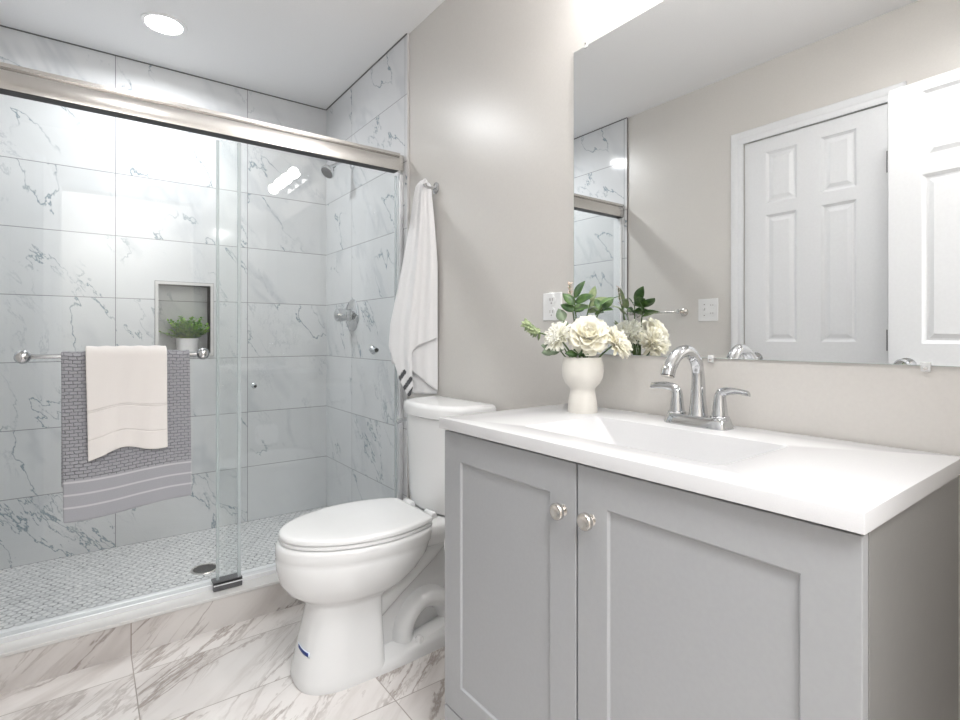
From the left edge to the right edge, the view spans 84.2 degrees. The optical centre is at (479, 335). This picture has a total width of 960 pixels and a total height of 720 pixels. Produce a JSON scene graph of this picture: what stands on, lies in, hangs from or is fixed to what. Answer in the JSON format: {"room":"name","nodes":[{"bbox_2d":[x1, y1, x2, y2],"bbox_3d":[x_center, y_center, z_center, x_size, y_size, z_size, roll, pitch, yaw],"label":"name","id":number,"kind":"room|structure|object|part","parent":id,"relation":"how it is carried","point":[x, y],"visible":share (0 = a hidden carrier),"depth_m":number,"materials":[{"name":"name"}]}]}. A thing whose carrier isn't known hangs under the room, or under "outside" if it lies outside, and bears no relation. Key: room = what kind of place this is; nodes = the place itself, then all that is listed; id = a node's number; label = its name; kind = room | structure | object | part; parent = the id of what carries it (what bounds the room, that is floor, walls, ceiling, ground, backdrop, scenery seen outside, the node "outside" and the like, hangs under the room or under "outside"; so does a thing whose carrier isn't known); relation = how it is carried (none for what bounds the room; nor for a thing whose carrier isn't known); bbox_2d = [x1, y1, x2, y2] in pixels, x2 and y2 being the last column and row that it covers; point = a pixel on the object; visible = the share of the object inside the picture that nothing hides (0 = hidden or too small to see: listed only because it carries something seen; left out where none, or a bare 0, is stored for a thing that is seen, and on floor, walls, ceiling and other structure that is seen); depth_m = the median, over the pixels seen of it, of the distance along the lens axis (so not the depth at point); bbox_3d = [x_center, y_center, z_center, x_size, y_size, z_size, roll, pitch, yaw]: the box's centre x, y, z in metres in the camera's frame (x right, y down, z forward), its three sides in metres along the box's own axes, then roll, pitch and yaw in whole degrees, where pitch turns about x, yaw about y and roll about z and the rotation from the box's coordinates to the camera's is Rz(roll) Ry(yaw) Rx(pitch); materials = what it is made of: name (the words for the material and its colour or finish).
{"room":"bathroom","nodes":[
{"label":"bathroom","id":0,"kind":"room"},
{"bbox_2d":[0,26,325,569],"bbox_3d":[-1.599,-0.152,2.821,1.570,2.444,0.140,0,0,-37],"label":"wall","id":1,"kind":"structure","parent":0,"point":[96,209],"depth_m":2.72,"materials":[{"name":"stone"}]},
{"bbox_2d":[155,281,213,355],"bbox_3d":[-1.568,-0.087,2.811,0.268,0.386,0.099,0,0,-37],"label":"niche","id":2,"kind":"object","parent":1,"relation":"attached to","point":[211,308],"visible":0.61,"depth_m":2.85,"materials":[{"name":"white tile"}]},
{"bbox_2d":[159,316,209,351],"bbox_3d":[-1.552,-0.007,2.812,0.278,0.199,0.149,0,0,-37],"label":"potted fern","id":3,"kind":"object","parent":2,"relation":"in","point":[186,339],"visible":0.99,"depth_m":2.79,"materials":[{"name":"green plant"}]},
{"bbox_2d":[155,280,213,356],"bbox_3d":[-1.542,-0.087,2.776,0.273,0.391,0.004,0,0,-37],"label":"trim","id":4,"kind":"structure","parent":1,"relation":"attached to","point":[155,280],"depth_m":2.79,"materials":[{"name":"tile"}]},
{"bbox_2d":[0,25,406,109],"bbox_3d":[-1.256,-1.372,2.357,1.552,0.005,1.014,0,0,-37],"label":"trim","id":5,"kind":"structure","parent":1,"relation":"attached to","point":[396,43],"depth_m":2.70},
{"bbox_2d":[175,338,198,351],"bbox_3d":[-1.553,0.052,2.818,0.110,0.080,0.110,0,0,-37],"label":"pot","id":6,"kind":"object","parent":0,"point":[191,344],"depth_m":2.78,"materials":[{"name":"white ceramic"}]},
{"bbox_2d":[0,0,444,108],"bbox_3d":[-0.175,-1.435,0.896,3.210,0.120,4.889,0,0,-37],"label":"ceiling","id":7,"kind":"structure","parent":0,"point":[309,52],"depth_m":2.41,"materials":[{"name":"paint"}]},
{"bbox_2d":[140,11,187,36],"bbox_3d":[-1.392,-1.371,2.339,0.182,0.008,0.182,0,0,-37],"label":"recessed light","id":8,"kind":"object","parent":7,"relation":"in","point":[158,22],"visible":1,"depth_m":2.33,"materials":[{"name":"paint"}]},
{"bbox_2d":[0,506,445,719],"bbox_3d":[-0.582,1.112,1.447,1.810,0.156,3.519,0,0,-37],"label":"floor","id":9,"kind":"structure","parent":0,"point":[241,670],"depth_m":1.73,"materials":[{"name":"tile"}]},
{"bbox_2d":[0,583,304,693],"bbox_3d":[-0.993,1.016,2.002,1.552,0.107,0.140,0,0,-37],"label":"shower curb","id":10,"kind":"object","parent":9,"relation":"on","point":[23,669],"visible":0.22,"depth_m":1.79,"materials":[{"name":"stone"}]},
{"bbox_2d":[0,573,279,657],"bbox_3d":[-0.993,0.957,2.002,1.552,0.012,0.148,0,0,-37],"label":"cap","id":11,"kind":"object","parent":10,"relation":"on","point":[86,628],"visible":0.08,"depth_m":1.79,"materials":[{"name":"white stone"}]},
{"bbox_2d":[0,563,276,643],"bbox_3d":[-1.005,0.939,2.019,1.550,0.024,0.046,0,0,-37],"label":"track","id":12,"kind":"object","parent":11,"relation":"on","point":[43,626],"visible":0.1,"depth_m":1.83,"materials":[{"name":"metal"}]},
{"bbox_2d":[211,572,242,591],"bbox_3d":[-0.962,0.933,2.017,0.100,0.034,0.054,0,0,-37],"label":"guide","id":13,"kind":"object","parent":11,"relation":"on","point":[220,583],"visible":1,"depth_m":2.00,"materials":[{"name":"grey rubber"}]},
{"bbox_2d":[190,563,218,574],"bbox_3d":[-1.221,1.032,2.356,0.114,0.003,0.114,0,0,-37],"label":"shower drain","id":14,"kind":"object","parent":9,"relation":"on","point":[206,568],"visible":1,"depth_m":2.35,"materials":[{"name":"silver metal"}]},
{"bbox_2d":[275,395,495,695],"bbox_3d":[-0.338,0.654,1.812,0.696,0.831,0.388,0,0,-37],"label":"toilet","id":15,"kind":"object","parent":9,"relation":"on","point":[369,575],"visible":0.92,"depth_m":1.67,"materials":[{"name":"ceramic"}]},
{"bbox_3d":[-0.418,0.625,1.743,0.462,0.013,0.358,0,0,-37],"label":"seat","id":16,"kind":"part","parent":15,"relation":"part of","materials":[{"name":"white plastic"}]},
{"bbox_3d":[-0.418,0.608,1.743,0.464,0.019,0.360,0,0,-37],"label":"lid","id":17,"kind":"part","parent":15,"relation":"part of","materials":[{"name":"white plastic"}]},
{"bbox_3d":[-0.285,0.328,2.076,0.089,0.028,0.026,0,0,-29],"label":"flush lever","id":18,"kind":"part","parent":15,"relation":"part of","materials":[{"name":"silver metal"}]},
{"bbox_3d":[-0.140,0.454,1.949,0.203,0.334,0.348,0,0,-37],"label":"tank","id":19,"kind":"part","parent":15,"relation":"part of","materials":[{"name":"ceramic"}]},
{"bbox_3d":[-0.142,0.264,1.948,0.220,0.049,0.372,0,0,-37],"label":"tank lid","id":20,"kind":"part","parent":15,"relation":"part of","materials":[{"name":"ceramic"}]},
{"bbox_2d":[445,430,958,719],"bbox_3d":[0.346,0.648,1.092,0.467,0.844,0.876,0,0,-37],"label":"vanity cabinet","id":21,"kind":"object","parent":9,"relation":"on","point":[574,590],"visible":0.9,"depth_m":0.83,"materials":[{"name":"grey paint"}]},
{"bbox_3d":[0.186,0.947,0.970,0.021,0.077,0.876,0,0,-37],"label":"rail","id":22,"kind":"part","parent":21,"relation":"part of","materials":[{"name":"grey paint"}]},
{"bbox_3d":[0.051,0.568,1.146,0.019,0.672,0.433,0,0,-37],"label":"door","id":23,"kind":"part","parent":21,"relation":"part of","materials":[{"name":"grey paint"}]},
{"bbox_3d":[0.147,0.325,0.986,0.022,0.032,0.032,0,0,-37],"label":"knob","id":24,"kind":"part","parent":21,"relation":"part of","materials":[{"name":"silver metal"}]},
{"bbox_3d":[0.188,0.325,0.932,0.022,0.032,0.032,0,0,-37],"label":"knob","id":25,"kind":"part","parent":21,"relation":"part of","materials":[{"name":"silver metal"}]},
{"bbox_2d":[439,403,959,534],"bbox_3d":[0.352,0.251,1.096,0.462,0.100,0.888,0,0,-37],"label":"countertop","id":26,"kind":"structure","parent":21,"relation":"on","point":[855,487],"depth_m":0.88,"materials":[{"name":"white stone"}]},
{"bbox_2d":[562,356,603,413],"bbox_3d":[0.271,0.130,1.402,0.109,0.149,0.109,0,0,-37],"label":"flower vase","id":27,"kind":"object","parent":26,"relation":"on","point":[582,375],"visible":0.94,"depth_m":1.37,"materials":[{"name":"white ceramic"}]},
{"bbox_2d":[520,318,565,356],"bbox_3d":[0.190,0.033,1.432,0.172,0.167,0.038,0,0,32],"label":"sprig","id":28,"kind":"object","parent":27,"relation":"in","point":[530,328],"visible":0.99,"depth_m":1.45,"materials":[{"name":"green plant"}]},
{"bbox_2d":[541,344,569,356],"bbox_3d":[0.208,0.066,1.403,0.116,0.102,0.056,0,0,26],"label":"leaf sprig","id":29,"kind":"object","parent":27,"relation":"in","point":[548,352],"visible":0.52,"depth_m":1.41,"materials":[{"name":"green plant"}]},
{"bbox_2d":[543,321,572,357],"bbox_3d":[0.211,0.043,1.399,0.103,0.167,0.073,0,0,31],"label":"bloom","id":30,"kind":"object","parent":27,"relation":"in","point":[556,336],"visible":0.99,"depth_m":1.39,"materials":[{"name":"white plant"}]},
{"bbox_2d":[556,309,576,357],"bbox_3d":[0.244,0.021,1.428,0.078,0.191,0.028,0,0,37],"label":"leaf sprig","id":31,"kind":"object","parent":27,"relation":"in","point":[561,315],"visible":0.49,"depth_m":1.44,"materials":[{"name":"green plant"}]},
{"bbox_2d":[568,282,578,355],"bbox_3d":[0.255,-0.018,1.436,0.016,0.267,0.076,0,0,-15],"label":"sprig","id":32,"kind":"object","parent":27,"relation":"in","point":[569,283],"visible":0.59,"depth_m":1.46,"materials":[{"name":"plant"}]},
{"bbox_2d":[565,349,588,357],"bbox_3d":[0.256,0.074,1.364,0.066,0.083,0.058,0,0,-28],"label":"leaf sprig","id":33,"kind":"object","parent":27,"relation":"in","point":[571,353],"visible":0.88,"depth_m":1.36,"materials":[{"name":"green plant"}]},
{"bbox_2d":[561,281,593,357],"bbox_3d":[0.259,-0.015,1.408,0.068,0.261,0.075,0,0,-13],"label":"leaf sprig","id":34,"kind":"object","parent":27,"relation":"in","point":[570,300],"visible":0.87,"depth_m":1.42,"materials":[{"name":"green plant"}]},
{"bbox_2d":[567,315,609,357],"bbox_3d":[0.278,0.035,1.365,0.102,0.181,0.099,0,0,-37],"label":"bloom","id":35,"kind":"object","parent":27,"relation":"in","point":[589,334],"visible":0.99,"depth_m":1.35,"materials":[{"name":"beige plant"}]},
{"bbox_2d":[583,286,606,357],"bbox_3d":[0.311,-0.011,1.442,0.064,0.254,0.099,0,0,13],"label":"leaf sprig","id":36,"kind":"object","parent":27,"relation":"in","point":[593,291],"visible":0.63,"depth_m":1.45,"materials":[{"name":"green plant"}]},
{"bbox_2d":[587,296,618,357],"bbox_3d":[0.323,0.006,1.390,0.072,0.220,0.089,0,0,-37],"label":"leaf sprig","id":37,"kind":"object","parent":27,"relation":"in","point":[603,305],"visible":0.89,"depth_m":1.40,"materials":[{"name":"green plant"}]},
{"bbox_2d":[599,325,632,358],"bbox_3d":[0.339,0.049,1.383,0.093,0.155,0.116,0,0,-37],"label":"bloom","id":38,"kind":"object","parent":27,"relation":"in","point":[618,339],"visible":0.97,"depth_m":1.35,"materials":[{"name":"beige plant"}]},
{"bbox_2d":[650,345,750,430],"bbox_3d":[0.485,0.111,1.186,0.179,0.182,0.179,0,0,10],"label":"faucet","id":39,"kind":"object","parent":26,"relation":"on","point":[697,416],"visible":1,"depth_m":1.17,"materials":[{"name":"silver metal"}]},
{"bbox_3d":[0.444,0.145,1.254,0.037,0.073,0.086,0,0,-37],"label":"handle","id":40,"kind":"part","parent":39,"relation":"part of","materials":[{"name":"silver metal"}]},
{"bbox_3d":[0.447,0.101,1.162,0.152,0.162,0.044,0,0,-37],"label":"spout","id":41,"kind":"part","parent":39,"relation":"part of","materials":[{"name":"silver metal"}]},
{"bbox_3d":[0.489,0.190,1.193,0.056,0.024,0.150,0,0,-37],"label":"plate","id":42,"kind":"part","parent":39,"relation":"part of","materials":[{"name":"silver metal"}]},
{"bbox_3d":[0.534,0.145,1.132,0.037,0.072,0.085,0,0,-37],"label":"handle","id":43,"kind":"part","parent":39,"relation":"part of","materials":[{"name":"silver metal"}]},
{"bbox_3d":[0.318,0.568,0.795,0.019,0.672,0.439,0,0,-37],"label":"door","id":44,"kind":"part","parent":21,"relation":"part of","materials":[{"name":"grey paint"}]},
{"bbox_3d":[0.624,0.648,0.764,0.423,0.844,0.018,0,0,-37],"label":"panel","id":45,"kind":"part","parent":21,"relation":"part of","materials":[{"name":"grey wood"}]},
{"bbox_2d":[326,0,959,719],"bbox_3d":[0.093,-0.152,1.947,0.129,2.444,3.519,0,0,-37],"label":"wall","id":46,"kind":"structure","parent":0,"point":[491,82],"depth_m":1.91,"materials":[{"name":"beige paint"}]},
{"bbox_2d":[0,62,403,172],"bbox_3d":[-0.982,-0.793,1.987,1.550,0.086,0.050,0,0,-37],"label":"header rail","id":47,"kind":"object","parent":46,"relation":"attached to","point":[15,81],"visible":1,"depth_m":1.90,"materials":[{"name":"metal"}]},
{"bbox_2d":[13,346,378,388],"bbox_3d":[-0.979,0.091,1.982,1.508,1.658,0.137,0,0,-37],"label":"towel bar","id":48,"kind":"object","parent":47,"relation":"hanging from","point":[22,356],"depth_m":1.65,"materials":[{"name":"silver metal"}]},
{"bbox_3d":[-1.399,0.064,1.625,0.042,0.042,0.062,0,0,-37],"label":"knob","id":49,"kind":"part","parent":48,"relation":"part of","materials":[{"name":"silver metal"}]},
{"bbox_2d":[61,350,191,522],"bbox_3d":[-1.173,0.318,1.780,0.364,0.541,0.038,0,0,-37],"label":"bath towel","id":50,"kind":"object","parent":48,"relation":"hanging from","point":[124,478],"visible":0.68,"depth_m":1.75,"materials":[{"name":"grey fabric"}]},
{"bbox_2d":[85,345,167,460],"bbox_3d":[-1.177,0.216,1.774,0.227,0.368,0.070,0,0,-37],"label":"hand towel","id":51,"kind":"object","parent":50,"relation":"on","point":[126,386],"visible":1,"depth_m":1.75,"materials":[{"name":"white fabric"}]},
{"bbox_3d":[-1.003,0.064,1.918,0.042,0.042,0.062,0,0,-37],"label":"knob","id":52,"kind":"part","parent":48,"relation":"part of","materials":[{"name":"silver metal"}]},
{"bbox_3d":[-0.479,0.064,2.407,0.041,0.041,0.048,0,0,-37],"label":"door knob","id":53,"kind":"part","parent":48,"relation":"part of","materials":[{"name":"silver metal"}]},
{"bbox_2d":[321,162,353,178],"bbox_3d":[-0.761,-0.905,2.846,0.178,0.134,0.079,0,0,-37],"label":"shower head","id":54,"kind":"object","parent":46,"relation":"attached to","point":[328,171],"visible":0.79,"depth_m":2.81},
{"bbox_2d":[334,299,358,330],"bbox_3d":[-0.741,-0.113,2.873,0.110,0.176,0.176,0,0,-37],"label":"shower valve","id":55,"kind":"object","parent":46,"relation":"attached to","point":[350,314],"visible":1,"depth_m":2.86,"materials":[{"name":"silver metal"}]},
{"bbox_3d":[-0.704,-0.113,2.901,0.018,0.176,0.176,0,0,-37],"label":"plate","id":56,"kind":"part","parent":55,"relation":"part of","materials":[{"name":"silver metal"}]},
{"bbox_2d":[394,174,402,499],"bbox_3d":[-0.377,0.092,2.458,0.018,1.668,0.056,0,0,-37],"label":"door frame","id":57,"kind":"structure","parent":46,"relation":"attached to","point":[398,180],"depth_m":2.44,"materials":[{"name":"metal"}]},
{"bbox_2d":[407,33,408,498],"bbox_3d":[-0.326,-0.151,2.412,0.010,2.442,0.005,0,0,-37],"label":"trim","id":58,"kind":"structure","parent":46,"relation":"attached to","point":[407,33],"depth_m":2.41,"materials":[{"name":"white stone"}]},
{"bbox_2d":[423,182,438,193],"bbox_3d":[-0.209,-0.620,2.209,0.064,0.048,0.048,0,0,-37],"label":"robe hook","id":59,"kind":"object","parent":46,"relation":"attached to","point":[435,187],"visible":1,"depth_m":2.21,"materials":[{"name":"silver metal"}]},
{"bbox_2d":[389,178,437,395],"bbox_3d":[-0.289,-0.202,2.238,0.243,0.908,0.066,0,0,23],"label":"towel","id":60,"kind":"object","parent":59,"relation":"hanging from","point":[413,334],"visible":1,"depth_m":2.21,"materials":[{"name":"white fabric"}]},
{"bbox_3d":[-0.188,-0.620,2.224,0.012,0.048,0.048,0,0,-37],"label":"plate","id":61,"kind":"part","parent":59,"relation":"part of","materials":[{"name":"silver metal"}]},
{"bbox_2d":[543,292,561,320],"bbox_3d":[0.227,-0.092,1.667,0.008,0.088,0.083,0,0,-37],"label":"wall outlet","id":62,"kind":"object","parent":46,"relation":"attached to","point":[552,302],"visible":0.94,"depth_m":1.66,"materials":[{"name":"white plastic"}]},
{"bbox_2d":[548,295,554,305],"bbox_3d":[0.225,-0.111,1.665,0.003,0.033,0.033,0,0,-37],"label":"receptacle","id":63,"kind":"object","parent":62,"relation":"attached to","point":[551,298],"depth_m":1.66,"materials":[{"name":"white plastic"}]},
{"bbox_2d":[548,307,555,317],"bbox_3d":[0.225,-0.073,1.665,0.003,0.033,0.033,0,0,-37],"label":"receptacle","id":64,"kind":"object","parent":62,"relation":"attached to","point":[551,310],"depth_m":1.66,"materials":[{"name":"white plastic"}]},
{"bbox_2d":[574,0,959,371],"bbox_3d":[0.554,-0.399,1.225,0.009,0.922,0.916,0,0,-37],"label":"wall mirror","id":65,"kind":"object","parent":46,"relation":"attached to","point":[777,180],"visible":0.98,"depth_m":1.12,"materials":[{"name":"silver mirror"}]}
]}

